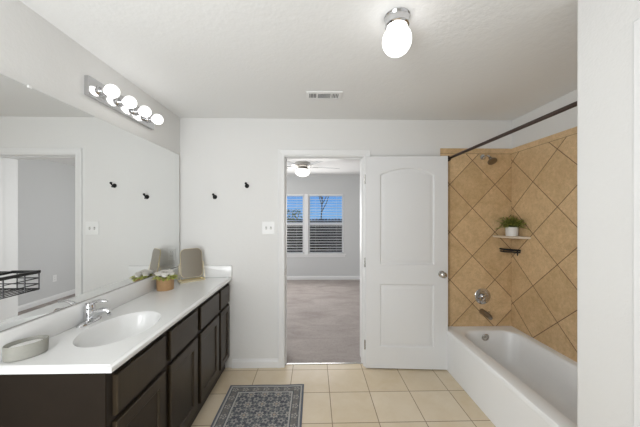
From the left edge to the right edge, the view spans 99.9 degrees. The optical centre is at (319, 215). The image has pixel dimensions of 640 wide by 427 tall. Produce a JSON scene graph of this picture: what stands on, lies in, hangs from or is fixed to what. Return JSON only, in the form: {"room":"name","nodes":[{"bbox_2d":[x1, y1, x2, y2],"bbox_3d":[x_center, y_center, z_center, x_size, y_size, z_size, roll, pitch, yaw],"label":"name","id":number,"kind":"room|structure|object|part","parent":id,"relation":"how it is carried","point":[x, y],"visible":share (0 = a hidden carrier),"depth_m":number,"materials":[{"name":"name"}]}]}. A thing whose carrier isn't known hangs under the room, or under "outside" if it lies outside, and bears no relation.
{"room":"bathroom","nodes":[
{"label":"bathroom","id":0,"kind":"room"},
{"bbox_2d":[0,0,179,265],"bbox_3d":[-1.374,0.264,0.820,0.100,2.438,3.600,0,0,-1],"label":"wall","id":1,"kind":"structure","parent":0,"point":[34,52],"depth_m":1.40,"materials":[{"name":"white paint"}]},
{"bbox_2d":[0,270,40,298],"bbox_3d":[-1.210,0.249,0.863,0.229,0.080,0.394,0,0,-1],"label":"wire basket","id":2,"kind":"object","parent":1,"relation":"attached to","point":[24,273],"visible":1,"depth_m":1.02,"materials":[{"name":"black metal"}]},
{"bbox_3d":[-1.150,0.218,0.866,0.109,0.011,0.392,0,0,-1],"label":"rail","id":3,"kind":"part","parent":2,"relation":"part of","materials":[{"name":"black metal"}]},
{"bbox_2d":[0,74,178,331],"bbox_3d":[-1.330,-0.058,1.428,0.015,1.074,2.315,0,0,-1],"label":"wall mirror","id":4,"kind":"object","parent":1,"relation":"attached to","point":[89,203],"visible":1,"depth_m":1.44,"materials":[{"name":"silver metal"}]},
{"bbox_2d":[0,266,180,360],"bbox_3d":[-1.336,0.539,1.837,0.019,0.114,1.564,0,0,-1],"label":"backsplash","id":5,"kind":"structure","parent":1,"relation":"attached to","point":[55,323],"depth_m":1.42,"materials":[{"name":"stone"}]},
{"bbox_2d":[84,75,162,129],"bbox_3d":[-1.277,-0.745,1.842,0.138,0.112,0.630,0,0,-1],"label":"vanity light","id":6,"kind":"object","parent":1,"relation":"attached to","point":[109,95],"visible":1,"depth_m":1.73,"materials":[{"name":"silver metal"}]},
{"bbox_2d":[96,85,105,96],"bbox_3d":[-1.296,-0.745,1.605,0.038,0.062,0.062,0,0,-1],"label":"socket","id":7,"kind":"object","parent":6,"relation":"attached to","point":[100,89],"depth_m":1.59,"materials":[{"name":"silver metal"}]},
{"bbox_3d":[-1.240,-0.745,1.607,0.073,0.076,0.076,0,0,-1],"label":"light bulb","id":8,"kind":"part","parent":6,"relation":"part of","materials":[{"name":"white glass"}]},
{"bbox_2d":[116,97,124,106],"bbox_3d":[-1.300,-0.745,1.762,0.038,0.062,0.062,0,0,-1],"label":"socket","id":9,"kind":"object","parent":6,"relation":"attached to","point":[119,100],"depth_m":1.74,"materials":[{"name":"silver metal"}]},
{"bbox_3d":[-1.243,-0.745,1.763,0.073,0.076,0.076,0,0,-1],"label":"light bulb","id":10,"kind":"part","parent":6,"relation":"part of","materials":[{"name":"white glass"}]},
{"bbox_2d":[132,107,139,115],"bbox_3d":[-1.303,-0.745,1.919,0.038,0.062,0.062,0,0,-1],"label":"socket","id":11,"kind":"object","parent":6,"relation":"attached to","point":[135,111],"depth_m":1.90,"materials":[{"name":"silver metal"}]},
{"bbox_3d":[-1.246,-0.745,1.921,0.073,0.076,0.076,0,0,-1],"label":"light bulb","id":12,"kind":"part","parent":6,"relation":"part of","materials":[{"name":"white glass"}]},
{"bbox_2d":[146,116,152,123],"bbox_3d":[-1.307,-0.745,2.073,0.038,0.062,0.062,0,0,-1],"label":"socket","id":13,"kind":"object","parent":6,"relation":"attached to","point":[149,120],"depth_m":2.05,"materials":[{"name":"silver metal"}]},
{"bbox_3d":[-1.250,-0.745,2.075,0.073,0.076,0.076,0,0,-1],"label":"light bulb","id":14,"kind":"part","parent":6,"relation":"part of","materials":[{"name":"white glass"}]},
{"bbox_2d":[178,277,204,283],"bbox_3d":[-1.181,0.589,2.474,0.214,0.014,0.088,0,0,-43],"label":"tray","id":15,"kind":"object","parent":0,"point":[180,281],"depth_m":2.47,"materials":[{"name":"gold metal"}]},
{"bbox_2d":[19,0,576,174],"bbox_3d":[-0.159,-1.005,2.657,4.400,0.100,7.420,0,0,-1],"label":"ceiling","id":16,"kind":"structure","parent":0,"point":[498,60],"depth_m":1.57,"materials":[{"name":"white paint"}]},
{"bbox_2d":[287,161,339,176],"bbox_3d":[-0.281,-0.806,4.537,1.246,0.297,1.214,0,0,-1],"label":"ceiling fan","id":17,"kind":"object","parent":16,"relation":"hanging from","point":[302,167],"visible":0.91,"depth_m":4.39,"materials":[{"name":"silver metal"}]},
{"bbox_3d":[-0.290,-0.721,4.495,0.249,0.125,0.249,0,0,-1],"label":"light globe","id":18,"kind":"part","parent":17,"relation":"part of","materials":[{"name":"white glass"}]},
{"bbox_2d":[306,91,342,99],"bbox_3d":[0.033,-0.951,2.126,0.280,0.009,0.136,0,0,-1],"label":"ceiling vent","id":19,"kind":"object","parent":16,"relation":"in","point":[321,95],"visible":1,"depth_m":2.12,"materials":[{"name":"white plastic"}]},
{"bbox_2d":[382,7,411,57],"bbox_3d":[0.368,-0.862,1.288,0.136,0.186,0.136,0,0,-1],"label":"ceiling light","id":20,"kind":"object","parent":16,"relation":"attached to","point":[397,38],"visible":1,"depth_m":1.25,"materials":[{"name":"white glass"}]},
{"bbox_3d":[0.368,-0.833,1.288,0.136,0.128,0.136,0,0,-1],"label":"glass globe","id":21,"kind":"part","parent":20,"relation":"part of","materials":[{"name":"white glass"}]},
{"bbox_2d":[287,175,359,275],"bbox_3d":[-0.241,0.264,6.326,4.400,2.438,0.120,0,0,-1],"label":"wall","id":22,"kind":"structure","parent":0,"point":[348,185],"depth_m":6.28,"materials":[{"name":"grey paint"}]},
{"bbox_2d":[287,196,303,251],"bbox_3d":[-0.781,0.185,6.314,0.820,1.395,0.060,0,0,-1],"label":"window","id":23,"kind":"structure","parent":22,"relation":"in","point":[288,225],"depth_m":6.34,"materials":[{"name":"plastic"}]},
{"bbox_2d":[287,194,303,253],"bbox_3d":[-0.780,0.185,6.257,0.804,1.391,0.042,0,0,-1],"label":"window blind","id":24,"kind":"object","parent":23,"relation":"attached to","point":[287,194],"visible":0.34,"depth_m":6.25,"materials":[{"name":"white plastic"}]},
{"bbox_2d":[304,194,307,253],"bbox_3d":[-0.320,0.185,6.262,0.098,1.395,0.004,0,0,-1],"label":"window post","id":25,"kind":"object","parent":22,"relation":"attached to","point":[305,195],"visible":1,"depth_m":6.26,"materials":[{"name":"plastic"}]},
{"bbox_2d":[287,254,345,256],"bbox_3d":[-0.317,0.920,6.262,1.845,0.075,0.065,0,0,-1],"label":"window sill","id":26,"kind":"structure","parent":22,"relation":"attached to","point":[288,255],"depth_m":6.25,"materials":[{"name":"white paint"}]},
{"bbox_2d":[287,276,359,279],"bbox_3d":[-0.240,1.441,6.259,4.200,0.084,0.014,0,0,-1],"label":"baseboard","id":27,"kind":"structure","parent":22,"relation":"attached to","point":[288,277],"depth_m":6.26,"materials":[{"name":"white paint"}]},
{"bbox_2d":[308,194,343,253],"bbox_3d":[0.141,0.185,6.335,0.825,1.395,0.060,0,0,-1],"label":"window","id":28,"kind":"structure","parent":22,"relation":"in","point":[309,225],"depth_m":6.35,"materials":[{"name":"plastic"}]},
{"bbox_2d":[309,194,342,253],"bbox_3d":[0.142,0.185,6.278,0.809,1.391,0.042,0,0,-1],"label":"window blind","id":29,"kind":"object","parent":28,"relation":"attached to","point":[309,194],"visible":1,"depth_m":6.26,"materials":[{"name":"white plastic"}]},
{"bbox_3d":[0.142,0.873,6.278,0.809,0.016,0.038,0,0,-1],"label":"rail","id":30,"kind":"part","parent":29,"relation":"part of","materials":[{"name":"white plastic"}]},
{"bbox_2d":[191,280,495,426],"bbox_3d":[-0.159,1.533,2.657,4.400,0.100,7.420,0,0,-1],"label":"floor","id":31,"kind":"structure","parent":0,"point":[335,395],"depth_m":2.43,"materials":[{"name":"tile"}]},
{"bbox_2d":[0,283,228,426],"bbox_3d":[-1.101,1.054,1.848,0.486,0.858,1.547,0,0,-1],"label":"vanity cabinet","id":32,"kind":"object","parent":31,"relation":"on","point":[168,382],"visible":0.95,"depth_m":1.32,"materials":[{"name":"brown wood"}]},
{"bbox_3d":[-1.094,1.054,1.078,0.466,0.858,0.006,0,0,-1],"label":"panel","id":33,"kind":"part","parent":32,"relation":"part of","materials":[{"name":"brown wood"}]},
{"bbox_2d":[0,277,231,374],"bbox_3d":[-1.095,0.665,1.842,0.501,0.139,1.564,0,0,-1],"label":"countertop","id":34,"kind":"structure","parent":32,"relation":"on","point":[103,345],"depth_m":1.44,"materials":[{"name":"stone"}]},
{"bbox_2d":[2,335,48,362],"bbox_3d":[-1.253,0.565,1.148,0.095,0.062,0.137,0,0,35],"label":"oval dish","id":35,"kind":"object","parent":34,"relation":"on","point":[25,348],"visible":1,"depth_m":1.13,"materials":[{"name":"white ceramic"}]},
{"bbox_2d":[76,299,111,327],"bbox_3d":[-1.267,0.532,1.493,0.151,0.128,0.137,0,0,30],"label":"faucet","id":36,"kind":"object","parent":34,"relation":"on","point":[90,315],"visible":1,"depth_m":1.49,"materials":[{"name":"silver metal"}]},
{"bbox_3d":[-1.291,0.587,1.507,0.054,0.018,0.156,0,0,-1],"label":"plate","id":37,"kind":"part","parent":36,"relation":"part of","materials":[{"name":"silver metal"}]},
{"bbox_3d":[-1.254,0.495,1.507,0.124,0.054,0.050,0,0,-1],"label":"lever handle","id":38,"kind":"part","parent":36,"relation":"part of","materials":[{"name":"silver metal"}]},
{"bbox_3d":[-1.246,0.546,1.508,0.147,0.075,0.058,0,0,-1],"label":"spout","id":39,"kind":"part","parent":36,"relation":"part of","materials":[{"name":"silver metal"}]},
{"bbox_2d":[73,311,160,347],"bbox_3d":[-1.068,0.665,1.452,0.324,0.139,0.468,0,0,-1],"label":"basin","id":40,"kind":"object","parent":34,"relation":"in","point":[120,329],"depth_m":1.54,"materials":[{"name":"ceramic"}]},
{"bbox_2d":[152,269,176,290],"bbox_3d":[-1.237,0.517,2.185,0.177,0.157,0.213,0,0,-1],"label":"flower arrangement","id":41,"kind":"object","parent":34,"relation":"on","point":[164,278],"visible":1,"depth_m":2.14,"materials":[{"name":"beige wood"}]},
{"bbox_3d":[-1.257,0.546,2.186,0.128,0.099,0.128,0,0,-1],"label":"pot","id":42,"kind":"part","parent":41,"relation":"part of","materials":[{"name":"beige wood"}]},
{"bbox_2d":[178,248,204,283],"bbox_3d":[-1.181,0.448,2.474,0.215,0.296,0.088,0,0,-43],"label":"mirror","id":43,"kind":"object","parent":34,"relation":"on","point":[191,261],"visible":1,"depth_m":2.47,"materials":[{"name":"gold metal"}]},
{"bbox_2d":[181,265,231,277],"bbox_3d":[-1.101,0.539,2.615,0.486,0.114,0.019,0,0,-1],"label":"side splash","id":44,"kind":"object","parent":34,"relation":"on","point":[210,270],"visible":0.73,"depth_m":2.61,"materials":[{"name":"stone"}]},
{"bbox_3d":[-0.856,0.745,1.301,0.020,0.167,0.368,0,0,-1],"label":"drawer","id":45,"kind":"part","parent":32,"relation":"part of","materials":[{"name":"brown wood"}]},
{"bbox_3d":[-0.856,1.107,1.301,0.020,0.503,0.368,0,0,-1],"label":"cabinet door","id":46,"kind":"part","parent":32,"relation":"part of","materials":[{"name":"brown wood"}]},
{"bbox_3d":[-0.866,0.745,1.715,0.020,0.167,0.356,0,0,-1],"label":"drawer","id":47,"kind":"part","parent":32,"relation":"part of","materials":[{"name":"brown wood"}]},
{"bbox_3d":[-0.866,1.107,1.715,0.020,0.503,0.356,0,0,-1],"label":"cabinet door","id":48,"kind":"part","parent":32,"relation":"part of","materials":[{"name":"brown wood"}]},
{"bbox_3d":[-0.875,0.745,2.133,0.020,0.167,0.372,0,0,-1],"label":"drawer","id":49,"kind":"part","parent":32,"relation":"part of","materials":[{"name":"brown wood"}]},
{"bbox_3d":[-0.875,1.107,2.133,0.020,0.503,0.372,0,0,-1],"label":"cabinet door","id":50,"kind":"part","parent":32,"relation":"part of","materials":[{"name":"brown wood"}]},
{"bbox_3d":[-0.883,0.745,2.483,0.020,0.167,0.240,0,0,-1],"label":"drawer","id":51,"kind":"part","parent":32,"relation":"part of","materials":[{"name":"brown wood"}]},
{"bbox_3d":[-0.883,1.107,2.483,0.020,0.503,0.240,0,0,-1],"label":"cabinet door","id":52,"kind":"part","parent":32,"relation":"part of","materials":[{"name":"brown wood"}]},
{"bbox_2d":[210,384,303,426],"bbox_3d":[-0.449,1.479,1.881,0.640,0.008,0.950,0,0,-1],"label":"bath rug","id":53,"kind":"object","parent":31,"relation":"on","point":[242,405],"visible":1,"depth_m":2.08,"materials":[{"name":"grey fabric"}]},
{"bbox_2d":[285,362,362,364],"bbox_3d":[0.041,1.480,2.699,0.776,0.006,0.025,0,0,-1],"label":"threshold","id":54,"kind":"object","parent":31,"relation":"on","point":[335,362],"visible":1,"depth_m":2.69,"materials":[{"name":"silver metal"}]},
{"bbox_2d":[447,326,576,426],"bbox_3d":[1.579,1.289,1.937,0.692,0.388,1.472,0,0,-1],"label":"bathtub","id":55,"kind":"object","parent":31,"relation":"on","point":[516,379],"visible":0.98,"depth_m":2.10,"materials":[{"name":"ceramic"}]},
{"bbox_2d":[180,118,511,367],"bbox_3d":[0.276,0.264,2.762,3.485,2.438,0.210,0,0,-1],"label":"wall","id":56,"kind":"structure","parent":0,"point":[218,156],"depth_m":2.64,"materials":[{"name":"white paint"}]},
{"bbox_2d":[232,358,277,367],"bbox_3d":[-0.635,1.441,2.630,0.448,0.084,0.014,0,0,-1],"label":"baseboard","id":57,"kind":"structure","parent":56,"relation":"attached to","point":[236,363],"depth_m":2.62,"materials":[{"name":"white paint"}]},
{"bbox_2d":[262,222,274,233],"bbox_3d":[-0.505,0.118,2.630,0.125,0.125,0.019,0,0,-1],"label":"light switch","id":58,"kind":"object","parent":56,"relation":"attached to","point":[267,227],"visible":1,"depth_m":2.63,"materials":[{"name":"white plastic"}]},
{"bbox_2d":[278,149,369,367],"bbox_3d":[0.040,0.414,2.748,0.912,2.137,0.229,0,0,-1],"label":"door frame","id":59,"kind":"structure","parent":56,"relation":"attached to","point":[281,152],"depth_m":2.64,"materials":[{"name":"white paint"}]},
{"bbox_2d":[364,156,447,369],"bbox_3d":[0.826,0.448,2.574,0.794,2.046,0.101,0,0,2],"label":"door","id":60,"kind":"structure","parent":56,"relation":"in","point":[406,258],"depth_m":2.59,"materials":[{"name":"white paint"}]},
{"bbox_3d":[1.164,0.556,2.542,0.066,0.066,0.066,0,0,2],"label":"knob","id":61,"kind":"part","parent":60,"relation":"part of","materials":[{"name":"silver metal"}]},
{"bbox_2d":[440,148,510,325],"bbox_3d":[1.552,0.406,2.679,0.714,2.155,0.012,0,0,-1],"label":"wall tile","id":62,"kind":"structure","parent":56,"relation":"attached to","point":[479,192],"depth_m":2.67,"materials":[{"name":"beige tile"}]},
{"bbox_2d":[475,288,489,303],"bbox_3d":[1.615,0.797,2.642,0.158,0.158,0.065,0,0,-1],"label":"shower valve","id":63,"kind":"object","parent":62,"relation":"attached to","point":[482,296],"visible":1,"depth_m":2.66,"materials":[{"name":"silver metal"}]},
{"bbox_3d":[1.605,0.805,2.628,0.071,0.066,0.037,0,0,-1],"label":"lever","id":64,"kind":"part","parent":63,"relation":"part of","materials":[{"name":"silver metal"}]},
{"bbox_2d":[479,309,492,319],"bbox_3d":[1.610,0.946,2.601,0.054,0.076,0.147,0,0,-1],"label":"tub spout","id":65,"kind":"object","parent":62,"relation":"attached to","point":[481,311],"visible":1,"depth_m":2.58,"materials":[{"name":"silver metal"}]},
{"bbox_2d":[480,154,496,164],"bbox_3d":[1.621,-0.550,2.586,0.082,0.126,0.177,0,0,-1],"label":"shower fixture","id":66,"kind":"object","parent":62,"relation":"attached to","point":[491,161],"visible":1,"depth_m":2.55,"materials":[{"name":"silver metal"}]},
{"bbox_2d":[448,101,576,161],"bbox_3d":[1.282,-0.567,1.930,0.056,0.056,1.475,0,0,-1],"label":"shower rod","id":67,"kind":"object","parent":62,"relation":"attached to","point":[574,104],"visible":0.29,"depth_m":1.71,"materials":[{"name":"brown metal"}]},
{"bbox_2d":[512,89,576,147],"bbox_3d":[1.987,0.264,1.951,0.100,2.438,1.487,0,0,-1],"label":"wall","id":68,"kind":"structure","parent":0,"point":[566,120],"depth_m":2.29,"materials":[{"name":"white paint"}]},
{"bbox_2d":[493,235,530,238],"bbox_3d":[1.816,0.201,2.559,0.190,0.020,0.240,0,0,-1],"label":"corner shelf","id":69,"kind":"object","parent":68,"relation":"attached to","point":[497,236],"visible":0.98,"depth_m":2.53,"materials":[{"name":"stone"}]},
{"bbox_2d":[495,214,529,235],"bbox_3d":[1.802,0.088,2.546,0.221,0.207,0.257,0,0,-1],"label":"potted plant","id":70,"kind":"object","parent":69,"relation":"on","point":[511,229],"visible":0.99,"depth_m":2.55,"materials":[{"name":"green plant"}]},
{"bbox_3d":[1.843,0.148,2.585,0.106,0.086,0.106,0,0,-1],"label":"pot","id":71,"kind":"part","parent":70,"relation":"part of","materials":[{"name":"white ceramic"}]},
{"bbox_2d":[511,126,576,361],"bbox_3d":[1.931,0.406,1.950,0.012,2.155,1.487,0,0,-1],"label":"wall tile","id":72,"kind":"structure","parent":68,"relation":"attached to","point":[543,170],"depth_m":2.27,"materials":[{"name":"beige tile"}]},
{"bbox_2d":[499,248,520,255],"bbox_3d":[1.848,0.348,2.614,0.130,0.064,0.132,0,0,-1],"label":"soap holder","id":73,"kind":"object","parent":72,"relation":"attached to","point":[503,249],"visible":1,"depth_m":2.60,"materials":[{"name":"black metal"}]},
{"bbox_2d":[577,0,639,426],"bbox_3d":[1.615,0.264,0.142,0.925,2.438,2.113,0,0,-1],"label":"wall","id":74,"kind":"structure","parent":0,"point":[604,27],"depth_m":1.07,"materials":[{"name":"white paint"}]},
{"bbox_2d":[633,17,639,426],"bbox_3d":[1.135,0.393,0.513,0.018,2.180,0.903,0,0,-1],"label":"door frame","id":75,"kind":"structure","parent":74,"relation":"attached to","point":[636,23],"depth_m":0.95,"materials":[{"name":"white paint"}]},
{"label":"outside","id":76,"kind":"structure","parent":0,"visible":0},
{"bbox_3d":[-0.346,1.783,15.531,24.000,0.100,18.230,0,0,-1],"label":"ground","id":77,"kind":"structure","parent":76,"visible":0},
{"bbox_2d":[287,209,302,222],"bbox_3d":[-1.074,0.731,10.174,1.487,2.014,1.233,0,0,-29],"label":"leafy shrub","id":78,"kind":"object","parent":77,"relation":"on","point":[288,209],"visible":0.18,"depth_m":10.18,"materials":[{"name":"green plant"}]},
{"bbox_2d":[290,219,341,221],"bbox_3d":[1.039,0.923,11.706,12.600,1.620,0.060,0,0,-1],"label":"wooden fence","id":79,"kind":"object","parent":77,"relation":"on","point":[291,219],"visible":0.06,"depth_m":11.65,"materials":[{"name":"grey wood"}]},
{"bbox_2d":[319,196,328,218],"bbox_3d":[0.229,-0.693,14.336,2.918,4.854,2.425,0,0,-1],"label":"bare tree","id":80,"kind":"object","parent":77,"relation":"on","point":[319,196],"visible":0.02,"depth_m":14.18,"materials":[{"name":"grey plant"}]}
]}

